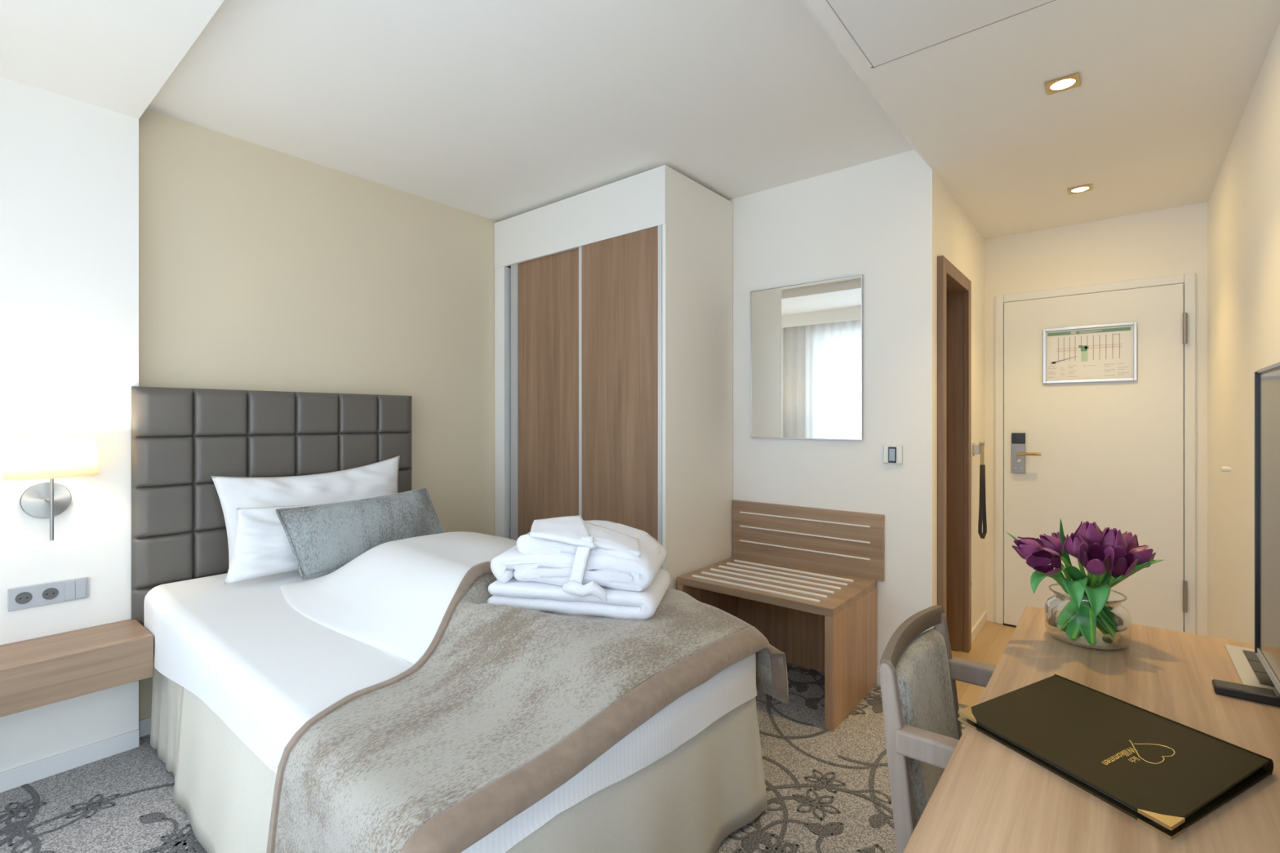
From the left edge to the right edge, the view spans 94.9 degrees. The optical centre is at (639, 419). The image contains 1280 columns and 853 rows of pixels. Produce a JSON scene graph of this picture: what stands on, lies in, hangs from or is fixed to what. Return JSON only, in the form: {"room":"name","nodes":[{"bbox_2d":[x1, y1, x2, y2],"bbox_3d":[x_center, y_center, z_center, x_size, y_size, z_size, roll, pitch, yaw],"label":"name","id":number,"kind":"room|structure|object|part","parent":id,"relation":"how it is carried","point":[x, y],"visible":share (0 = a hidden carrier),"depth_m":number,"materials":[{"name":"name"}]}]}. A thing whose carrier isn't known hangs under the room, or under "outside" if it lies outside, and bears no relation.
{"room":"hotel room","nodes":[
{"label":"hotel room","id":0,"kind":"room"},
{"bbox_2d":[0,76,138,772],"bbox_3d":[-2.393,0.000,1.942,0.105,2.600,1.117,0,0,39],"label":"wall","id":1,"kind":"structure","parent":0,"point":[69,167],"depth_m":2.19,"materials":[{"name":"white paint"}]},
{"bbox_2d":[8,577,88,611],"bbox_3d":[-2.154,0.634,2.142,0.014,0.078,0.207,0,0,39],"label":"power outlet","id":2,"kind":"object","parent":1,"relation":"attached to","point":[42,594],"visible":1,"depth_m":2.13,"materials":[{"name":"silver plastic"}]},
{"bbox_2d":[3,434,99,540],"bbox_3d":[-2.097,0.241,2.099,0.156,0.377,0.243,0,0,39],"label":"wall lamp","id":3,"kind":"object","parent":1,"relation":"attached to","point":[33,456],"visible":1,"depth_m":2.08,"materials":[{"name":"silver metal"}]},
{"bbox_3d":[-2.159,0.291,2.135,0.014,0.132,0.132,0,0,39],"label":"plate","id":4,"kind":"part","parent":3,"relation":"part of","materials":[{"name":"silver metal"}]},
{"bbox_3d":[-2.096,0.129,2.098,0.150,0.148,0.241,0,0,39],"label":"lamp shade","id":5,"kind":"part","parent":3,"relation":"part of","materials":[{"name":"fabric"}]},
{"bbox_3d":[-2.098,0.297,2.094,0.011,0.265,0.011,0,0,39],"label":"rod","id":6,"kind":"part","parent":3,"relation":"part of","materials":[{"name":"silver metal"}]},
{"bbox_2d":[0,728,139,792],"bbox_3d":[-2.279,1.266,1.991,0.012,0.068,0.897,0,0,39],"label":"baseboard","id":7,"kind":"structure","parent":1,"relation":"attached to","point":[33,771],"depth_m":2.17,"materials":[{"name":"white"}]},
{"bbox_2d":[0,618,153,717],"bbox_3d":[-2.170,0.862,1.894,0.302,0.150,0.885,0,0,39],"label":"shelf","id":8,"kind":"object","parent":1,"relation":"attached to","point":[38,672],"visible":1,"depth_m":2.01,"materials":[{"name":"brown wood"}]},
{"bbox_2d":[138,109,511,720],"bbox_3d":[-1.365,-0.075,3.346,0.120,2.750,2.758,0,0,39],"label":"wall","id":9,"kind":"structure","parent":0,"point":[261,268],"depth_m":2.94,"materials":[{"name":"beige paint"}]},
{"bbox_2d":[138,716,151,737],"bbox_3d":[-1.496,1.266,3.082,0.012,0.068,1.783,0,0,39],"label":"baseboard","id":10,"kind":"structure","parent":9,"relation":"attached to","point":[144,725],"depth_m":2.41,"materials":[{"name":"white"}]},
{"bbox_2d":[0,621,1015,852],"bbox_3d":[0.109,1.329,2.307,3.678,0.062,5.209,0,0,39],"label":"floor","id":11,"kind":"structure","parent":0,"point":[827,791],"depth_m":2.03,"materials":[{"name":"grey carpet"}]},
{"bbox_2d":[130,386,768,852],"bbox_3d":[-0.814,0.579,2.171,2.230,1.422,1.331,0,0,39],"label":"bed","id":12,"kind":"object","parent":11,"relation":"on","point":[238,671],"visible":0.62,"depth_m":1.86,"materials":[{"name":"white fabric"}]},
{"bbox_3d":[-1.656,0.369,2.792,0.124,1.002,1.180,0,0,39],"label":"headboard","id":13,"kind":"part","parent":12,"relation":"part of","materials":[{"name":"grey leather"}]},
{"bbox_2d":[223,498,363,585],"bbox_3d":[-1.352,0.496,2.640,0.176,0.283,0.905,0,0,39],"label":"pillow","id":14,"kind":"object","parent":12,"relation":"on","point":[262,548],"visible":0.23,"depth_m":2.37,"materials":[{"name":"white fabric"}]},
{"bbox_2d":[211,455,399,568],"bbox_3d":[-1.498,0.410,2.736,0.160,0.450,0.825,0,0,39],"label":"pillow","id":15,"kind":"object","parent":12,"relation":"on","point":[380,478],"visible":0.41,"depth_m":2.65,"materials":[{"name":"white fabric"}]},
{"bbox_2d":[280,531,516,665],"bbox_3d":[-0.554,0.627,2.157,1.625,0.269,0.973,0,0,39],"label":"duvet","id":16,"kind":"object","parent":12,"relation":"on","point":[394,597],"visible":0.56,"depth_m":2.06,"materials":[{"name":"white fabric"}]},
{"bbox_2d":[275,487,444,579],"bbox_3d":[-1.187,0.484,2.607,0.118,0.314,0.752,0,0,39],"label":"cushion","id":17,"kind":"object","parent":16,"relation":"on","point":[322,539],"visible":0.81,"depth_m":2.49,"materials":[{"name":"grey fabric"}]},
{"bbox_2d":[266,561,788,852],"bbox_3d":[-0.297,0.852,1.740,0.944,0.690,1.412,0,0,39],"label":"throw","id":18,"kind":"object","parent":12,"relation":"on","point":[504,705],"visible":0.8,"depth_m":1.38,"materials":[{"name":"fabric"}]},
{"bbox_2d":[487,568,671,620],"bbox_3d":[-0.195,0.581,2.044,0.560,0.095,0.366,0,0,11],"label":"folded towel","id":19,"kind":"object","parent":18,"relation":"on","point":[642,605],"visible":0.64,"depth_m":1.88,"materials":[{"name":"white fabric"}]},
{"bbox_2d":[490,515,667,601],"bbox_3d":[-0.203,0.448,2.018,0.545,0.241,0.388,0,0,11],"label":"bathrobe","id":20,"kind":"object","parent":19,"relation":"on","point":[575,554],"visible":1,"depth_m":1.89,"materials":[{"name":"white fabric"}]},
{"bbox_2d":[494,164,732,590],"bbox_3d":[-0.199,0.018,3.591,1.370,2.563,0.655,0,0,39],"label":"wardrobe","id":21,"kind":"object","parent":11,"relation":"on","point":[613,305],"visible":0.66,"depth_m":3.21,"materials":[{"name":"white laminate"}]},
{"bbox_3d":[-0.690,0.164,3.995,0.097,2.272,0.651,0,0,39],"label":"panel","id":22,"kind":"part","parent":21,"relation":"part of","materials":[{"name":"white laminate"}]},
{"bbox_3d":[-0.535,0.129,3.487,0.567,2.222,0.018,0,0,39],"label":"sliding door","id":23,"kind":"part","parent":21,"relation":"part of","materials":[{"name":"brown wood"}]},
{"bbox_3d":[-0.199,-1.117,3.591,1.370,0.291,0.655,0,0,39],"label":"header panel","id":24,"kind":"part","parent":21,"relation":"part of","materials":[{"name":"white laminate"}]},
{"bbox_3d":[-0.112,0.129,3.117,0.540,2.222,0.017,0,0,39],"label":"sliding door","id":25,"kind":"part","parent":21,"relation":"part of","materials":[{"name":"brown wood"}]},
{"bbox_3d":[0.324,0.018,3.165,0.022,2.563,0.651,0,0,39],"label":"panel","id":26,"kind":"part","parent":21,"relation":"part of","materials":[{"name":"white laminate"}]},
{"bbox_2d":[677,499,884,732],"bbox_3d":[0.687,0.882,2.916,0.842,0.836,0.584,0,0,39],"label":"bench","id":27,"kind":"object","parent":11,"relation":"on","point":[806,579],"visible":0.97,"depth_m":2.97,"materials":[{"name":"brown wood"}]},
{"bbox_3d":[0.381,1.062,3.158,0.036,0.476,0.571,0,0,39],"label":"leg panel","id":28,"kind":"part","parent":27,"relation":"part of","materials":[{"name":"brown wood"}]},
{"bbox_3d":[0.674,0.806,2.914,0.797,0.036,0.565,0,0,39],"label":"seat","id":29,"kind":"part","parent":27,"relation":"part of","materials":[{"name":"brown wood"}]},
{"bbox_3d":[0.970,1.062,2.676,0.036,0.476,0.571,0,0,39],"label":"leg panel","id":30,"kind":"part","parent":27,"relation":"part of","materials":[{"name":"brown wood"}]},
{"bbox_2d":[879,604,996,852],"bbox_3d":[0.773,0.888,1.246,0.612,0.824,0.481,0,0,39],"label":"desk chair","id":31,"kind":"object","parent":11,"relation":"on","point":[918,672],"visible":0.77,"depth_m":1.24,"materials":[{"name":"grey wood"}]},
{"bbox_3d":[0.471,0.895,1.210,0.190,0.810,0.026,0,0,39],"label":"leg","id":32,"kind":"part","parent":31,"relation":"part of","materials":[{"name":"brown wood"}]},
{"bbox_3d":[0.629,0.500,1.363,0.048,0.048,0.445,0,0,39],"label":"rail","id":33,"kind":"part","parent":31,"relation":"part of","materials":[{"name":"brown wood"}]},
{"bbox_3d":[0.656,0.646,1.059,0.365,0.071,0.044,0,0,39],"label":"armrest","id":34,"kind":"part","parent":31,"relation":"part of","materials":[{"name":"brown wood"}]},
{"bbox_3d":[0.748,0.895,1.548,0.190,0.810,0.026,0,0,39],"label":"leg","id":35,"kind":"part","parent":31,"relation":"part of","materials":[{"name":"brown wood"}]},
{"bbox_3d":[0.933,0.646,1.397,0.365,0.071,0.044,0,0,39],"label":"armrest","id":36,"kind":"part","parent":31,"relation":"part of","materials":[{"name":"brown wood"}]},
{"bbox_2d":[902,605,1279,852],"bbox_3d":[0.759,0.929,0.816,0.579,0.741,1.984,0,0,39],"label":"desk","id":37,"kind":"object","parent":11,"relation":"on","point":[988,797],"visible":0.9,"depth_m":0.94,"materials":[{"name":"brown wood"}]},
{"bbox_2d":[1044,583,1131,649],"bbox_3d":[1.135,0.497,1.492,0.176,0.121,0.176,0,0,39],"label":"glass vase","id":38,"kind":"object","parent":37,"relation":"on","point":[1122,639],"visible":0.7,"depth_m":1.43,"materials":[{"name":"glass"}]},
{"bbox_2d":[1025,547,1090,608],"bbox_3d":[1.086,0.430,1.453,0.270,0.240,0.080,0,0,-17],"label":"tulip","id":39,"kind":"object","parent":38,"relation":"in","point":[1037,560],"visible":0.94,"depth_m":1.43,"materials":[{"name":"green"}]},
{"bbox_3d":[1.117,0.449,1.486,0.189,0.202,0.017,0,0,-19],"label":"stem","id":40,"kind":"part","parent":39,"relation":"part of","materials":[{"name":"green plant"}]},
{"bbox_2d":[1011,536,1108,635],"bbox_3d":[1.074,0.424,1.484,0.242,0.252,0.073,0,0,3],"label":"tulip","id":41,"kind":"object","parent":38,"relation":"in","point":[1026,546],"visible":0.66,"depth_m":1.48,"materials":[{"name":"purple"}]},
{"bbox_3d":[1.108,0.444,1.501,0.173,0.213,0.013,0,0,-3],"label":"stem","id":42,"kind":"part","parent":41,"relation":"part of","materials":[{"name":"green plant"}]},
{"bbox_2d":[1005,531,1116,631],"bbox_3d":[1.089,0.423,1.514,0.252,0.253,0.054,0,0,29],"label":"tulip","id":43,"kind":"object","parent":38,"relation":"in","point":[1046,541],"visible":0.42,"depth_m":1.51,"materials":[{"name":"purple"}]},
{"bbox_3d":[1.146,0.450,1.494,0.132,0.200,0.014,0,0,22],"label":"stem","id":44,"kind":"part","parent":43,"relation":"part of","materials":[{"name":"green plant"}]},
{"bbox_2d":[1051,518,1115,639],"bbox_3d":[1.127,0.404,1.498,0.057,0.291,0.167,0,0,-18],"label":"tulip","id":45,"kind":"object","parent":38,"relation":"in","point":[1060,535],"visible":0.45,"depth_m":1.51,"materials":[{"name":"green plant"}]},
{"bbox_3d":[1.142,0.451,1.488,0.015,0.197,0.137,0,0,-24],"label":"stem","id":46,"kind":"part","parent":45,"relation":"part of","materials":[{"name":"green plant"}]},
{"bbox_2d":[1072,574,1100,638],"bbox_3d":[1.170,0.431,1.512,0.166,0.237,0.050,0,0,-21],"label":"tulip","id":47,"kind":"object","parent":38,"relation":"in","point":[1080,633],"visible":0.07,"depth_m":1.47,"materials":[{"name":"green plant"}]},
{"bbox_2d":[1056,533,1117,634],"bbox_3d":[1.108,0.417,1.480,0.211,0.265,0.066,0,0,-15],"label":"tulip","id":48,"kind":"object","parent":38,"relation":"in","point":[1072,544],"visible":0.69,"depth_m":1.47,"materials":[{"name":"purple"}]},
{"bbox_3d":[1.160,0.450,1.497,0.102,0.199,0.011,0,0,-9],"label":"stem","id":49,"kind":"part","parent":48,"relation":"part of","materials":[{"name":"green plant"}]},
{"bbox_2d":[1074,520,1104,645],"bbox_3d":[1.135,0.407,1.486,0.066,0.287,0.139,0,0,39],"label":"tulip","id":50,"kind":"object","parent":38,"relation":"in","point":[1091,532],"visible":0.59,"depth_m":1.48,"materials":[{"name":"green"}]},
{"bbox_3d":[1.132,0.446,1.472,0.011,0.208,0.112,0,0,33],"label":"stem","id":51,"kind":"part","parent":50,"relation":"part of","materials":[{"name":"green plant"}]},
{"bbox_2d":[1064,527,1127,635],"bbox_3d":[1.159,0.412,1.496,0.147,0.275,0.063,0,0,1],"label":"tulip","id":52,"kind":"object","parent":38,"relation":"in","point":[1113,538],"visible":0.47,"depth_m":1.48,"materials":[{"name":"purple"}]},
{"bbox_3d":[1.143,0.451,1.495,0.114,0.198,0.016,0,0,-5],"label":"stem","id":53,"kind":"part","parent":52,"relation":"part of","materials":[{"name":"green plant"}]},
{"bbox_2d":[1078,542,1114,618],"bbox_3d":[1.122,0.425,1.470,0.070,0.251,0.201,0,0,23],"label":"tulip","id":54,"kind":"object","parent":38,"relation":"in","point":[1095,561],"visible":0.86,"depth_m":1.41,"materials":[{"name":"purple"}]},
{"bbox_3d":[1.134,0.463,1.503,0.016,0.174,0.132,0,0,17],"label":"stem","id":55,"kind":"part","parent":54,"relation":"part of","materials":[{"name":"green plant"}]},
{"bbox_2d":[1066,531,1138,640],"bbox_3d":[1.182,0.421,1.510,0.236,0.259,0.050,0,0,-16],"label":"tulip","id":56,"kind":"object","parent":38,"relation":"in","point":[1073,628],"visible":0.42,"depth_m":1.49,"materials":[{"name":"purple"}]},
{"bbox_3d":[1.167,0.450,1.501,0.201,0.201,0.015,0,0,-22],"label":"stem","id":57,"kind":"part","parent":56,"relation":"part of","materials":[{"name":"green plant"}]},
{"bbox_2d":[1062,545,1149,631],"bbox_3d":[1.149,0.429,1.460,0.067,0.241,0.170,0,0,-30],"label":"tulip","id":58,"kind":"object","parent":38,"relation":"in","point":[1124,565],"visible":0.7,"depth_m":1.42,"materials":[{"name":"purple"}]},
{"bbox_3d":[1.137,0.467,1.488,0.017,0.166,0.111,0,0,-44],"label":"stem","id":59,"kind":"part","parent":58,"relation":"part of","materials":[{"name":"green plant"}]},
{"bbox_2d":[1057,544,1163,631],"bbox_3d":[1.177,0.433,1.484,0.236,0.234,0.074,0,0,6],"label":"tulip","id":60,"kind":"object","parent":38,"relation":"in","point":[1144,555],"visible":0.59,"depth_m":1.48,"materials":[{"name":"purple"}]},
{"bbox_3d":[1.151,0.458,1.497,0.180,0.185,0.014,0,0,2],"label":"stem","id":61,"kind":"part","parent":60,"relation":"part of","materials":[{"name":"green plant"}]},
{"bbox_2d":[958,674,1273,839],"bbox_3d":[0.793,0.547,1.009,0.329,0.026,0.363,0,0,-21],"label":"folder","id":62,"kind":"object","parent":37,"relation":"on","point":[1167,775],"visible":1,"depth_m":0.95,"materials":[{"name":"brown leather"}]},
{"bbox_2d":[1211,362,1279,707],"bbox_3d":[1.084,0.224,0.948,0.181,0.671,0.960,0,0,39],"label":"television","id":63,"kind":"object","parent":37,"relation":"on","point":[1267,380],"visible":1,"depth_m":1.22,"materials":[{"name":"black plastic"}]},
{"bbox_3d":[1.384,0.207,1.317,0.007,0.630,0.009,0,0,39],"label":"trim","id":64,"kind":"part","parent":63,"relation":"part of","materials":[{"name":"black plastic"}]},
{"bbox_3d":[1.093,0.207,0.940,0.022,0.630,0.960,0,0,39],"label":"casing","id":65,"kind":"part","parent":63,"relation":"part of","materials":[{"name":"black plastic"}]},
{"bbox_2d":[146,0,913,221],"bbox_3d":[-0.365,-1.335,2.645,2.556,0.100,2.578,0,0,39],"label":"ceiling","id":66,"kind":"structure","parent":0,"point":[498,110],"depth_m":2.30,"materials":[{"name":"white paint"}]},
{"bbox_2d":[0,0,1279,239],"bbox_3d":[0.172,-1.284,2.384,3.718,0.232,5.049,0,0,39],"label":"ceiling","id":67,"kind":"structure","parent":0,"point":[1153,117],"depth_m":2.06,"materials":[{"name":"white paint"}]},
{"bbox_2d":[1044,71,1080,95],"bbox_3d":[1.467,-1.165,2.037,0.094,0.006,0.094,0,0,39],"label":"recessed light","id":68,"kind":"object","parent":67,"relation":"in","point":[1062,82],"visible":1,"depth_m":2.03,"materials":[{"name":"gold metal"}]},
{"bbox_2d":[1067,183,1092,195],"bbox_3d":[2.224,-1.165,2.965,0.094,0.006,0.094,0,0,39],"label":"recessed light","id":69,"kind":"object","parent":67,"relation":"in","point":[1085,188],"visible":1,"depth_m":2.96,"materials":[{"name":"gold metal"}]},
{"bbox_2d":[728,151,909,671],"bbox_3d":[0.368,-0.050,3.620,2.456,2.700,0.100,0,0,39],"label":"wall","id":70,"kind":"structure","parent":0,"point":[855,220],"depth_m":2.98,"materials":[{"name":"white paint"}]},
{"bbox_2d":[750,274,862,439],"bbox_3d":[0.871,-0.314,3.134,0.623,0.829,0.016,0,0,39],"label":"wall mirror","id":71,"kind":"object","parent":70,"relation":"attached to","point":[806,338],"visible":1,"depth_m":3.12,"materials":[{"name":"silver glass"}]},
{"bbox_2d":[876,671,880,684],"bbox_3d":[1.263,1.269,2.815,0.251,0.062,0.012,0,0,39],"label":"baseboard","id":72,"kind":"structure","parent":70,"relation":"attached to","point":[877,672],"depth_m":2.88,"materials":[{"name":"white"}]},
{"bbox_2d":[883,445,902,464],"bbox_3d":[1.224,0.170,2.845,0.088,0.088,0.016,0,0,39],"label":"thermostat","id":73,"kind":"object","parent":70,"relation":"attached to","point":[891,454],"visible":1,"depth_m":2.84,"materials":[{"name":"white plastic"}]},
{"bbox_3d":[1.220,0.169,2.841,0.026,0.058,0.004,0,0,39],"label":"display glass","id":74,"kind":"part","parent":73,"relation":"part of","materials":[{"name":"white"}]},
{"bbox_2d":[826,0,1055,68],"bbox_3d":[0.762,-1.167,1.237,0.892,0.006,1.110,0,0,39],"label":"ceiling panel","id":75,"kind":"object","parent":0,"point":[885,31],"depth_m":1.71,"materials":[{"name":"white paint"}]},
{"bbox_2d":[909,149,984,633],"bbox_3d":[1.798,0.000,3.350,0.100,2.600,1.494,0,0,39],"label":"wall","id":76,"kind":"structure","parent":0,"point":[939,226],"depth_m":2.79,"materials":[{"name":"white paint"}]},
{"bbox_2d":[937,255,971,653],"bbox_3d":[1.557,0.258,3.145,0.267,2.085,0.684,0,0,39],"label":"door frame","id":77,"kind":"structure","parent":76,"relation":"in","point":[953,287],"depth_m":3.28,"materials":[{"name":"brown wood"}]},
{"bbox_2d":[971,441,980,457],"bbox_3d":[1.962,0.172,3.437,0.045,0.085,0.085,0,0,39],"label":"switch","id":78,"kind":"object","parent":76,"relation":"attached to","point":[975,449],"visible":0.84,"depth_m":3.41,"materials":[{"name":"white plastic"}]},
{"bbox_3d":[1.950,0.172,3.446,0.014,0.085,0.085,0,0,39],"label":"plate","id":79,"kind":"part","parent":78,"relation":"part of","materials":[{"name":"white plastic"}]},
{"bbox_2d":[977,440,986,538],"bbox_3d":[1.988,0.405,3.413,0.051,0.568,0.031,0,0,-36],"label":"shoehorn","id":80,"kind":"object","parent":78,"relation":"hanging from","point":[982,504],"visible":1,"depth_m":3.41,"materials":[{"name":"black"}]},
{"bbox_2d":[971,611,986,643],"bbox_3d":[2.057,1.269,3.578,0.012,0.062,0.574,0,0,39],"label":"baseboard","id":81,"kind":"structure","parent":76,"relation":"attached to","point":[980,623],"depth_m":3.59,"materials":[{"name":"white wood"}]},
{"bbox_2d":[984,201,1207,635],"bbox_3d":[2.683,0.000,3.514,1.262,2.600,0.120,0,0,39],"label":"wall","id":82,"kind":"structure","parent":0,"point":[1173,241],"depth_m":3.44,"materials":[{"name":"white paint"}]},
{"bbox_2d":[995,272,1195,634],"bbox_3d":[2.611,0.253,3.432,0.933,2.095,0.099,0,0,39],"label":"door","id":83,"kind":"structure","parent":82,"relation":"in","point":[1108,454],"depth_m":3.39,"materials":[{"name":"white wood"}]},
{"bbox_3d":[2.357,0.240,3.657,0.072,0.184,0.012,0,0,39],"label":"lock plate","id":84,"kind":"part","parent":83,"relation":"part of","materials":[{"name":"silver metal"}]},
{"bbox_3d":[2.381,0.208,3.595,0.126,0.021,0.059,0,0,39],"label":"handle","id":85,"kind":"part","parent":83,"relation":"part of","materials":[{"name":"gold metal"}]},
{"bbox_2d":[1043,321,1137,383],"bbox_3d":[2.624,-0.386,3.437,0.436,0.330,0.014,0,0,39],"label":"framed piece","id":86,"kind":"object","parent":83,"relation":"attached to","point":[1104,353],"visible":1,"depth_m":3.43,"materials":[{"name":"beige paper"}]},
{"bbox_2d":[1207,22,1279,644],"bbox_3d":[1.502,0.000,1.168,0.120,2.600,5.249,0,0,39],"label":"wall","id":87,"kind":"structure","parent":0,"point":[1243,203],"depth_m":2.29,"materials":[{"name":"white paint"}]},
{"bbox_2d":[958,703,968,708],"bbox_3d":[1.767,1.298,2.411,1.042,0.005,0.032,0,0,39],"label":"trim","id":88,"kind":"structure","parent":87,"relation":"attached to","point":[960,705],"depth_m":2.65,"materials":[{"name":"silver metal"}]},
{"bbox_2d":[1221,466,1231,471],"bbox_3d":[2.491,0.210,2.497,0.030,0.024,0.024,0,0,39],"label":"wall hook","id":89,"kind":"object","parent":87,"relation":"attached to","point":[1225,468],"visible":1,"depth_m":2.49,"materials":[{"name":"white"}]},
{"bbox_2d":[1224,644,1275,689],"bbox_3d":[1.404,0.557,1.306,0.120,0.004,0.290,0,0,39],"label":"stand","id":90,"kind":"object","parent":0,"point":[1250,669],"visible":0.75,"depth_m":1.32,"materials":[{"name":"silver metal"}]}
]}

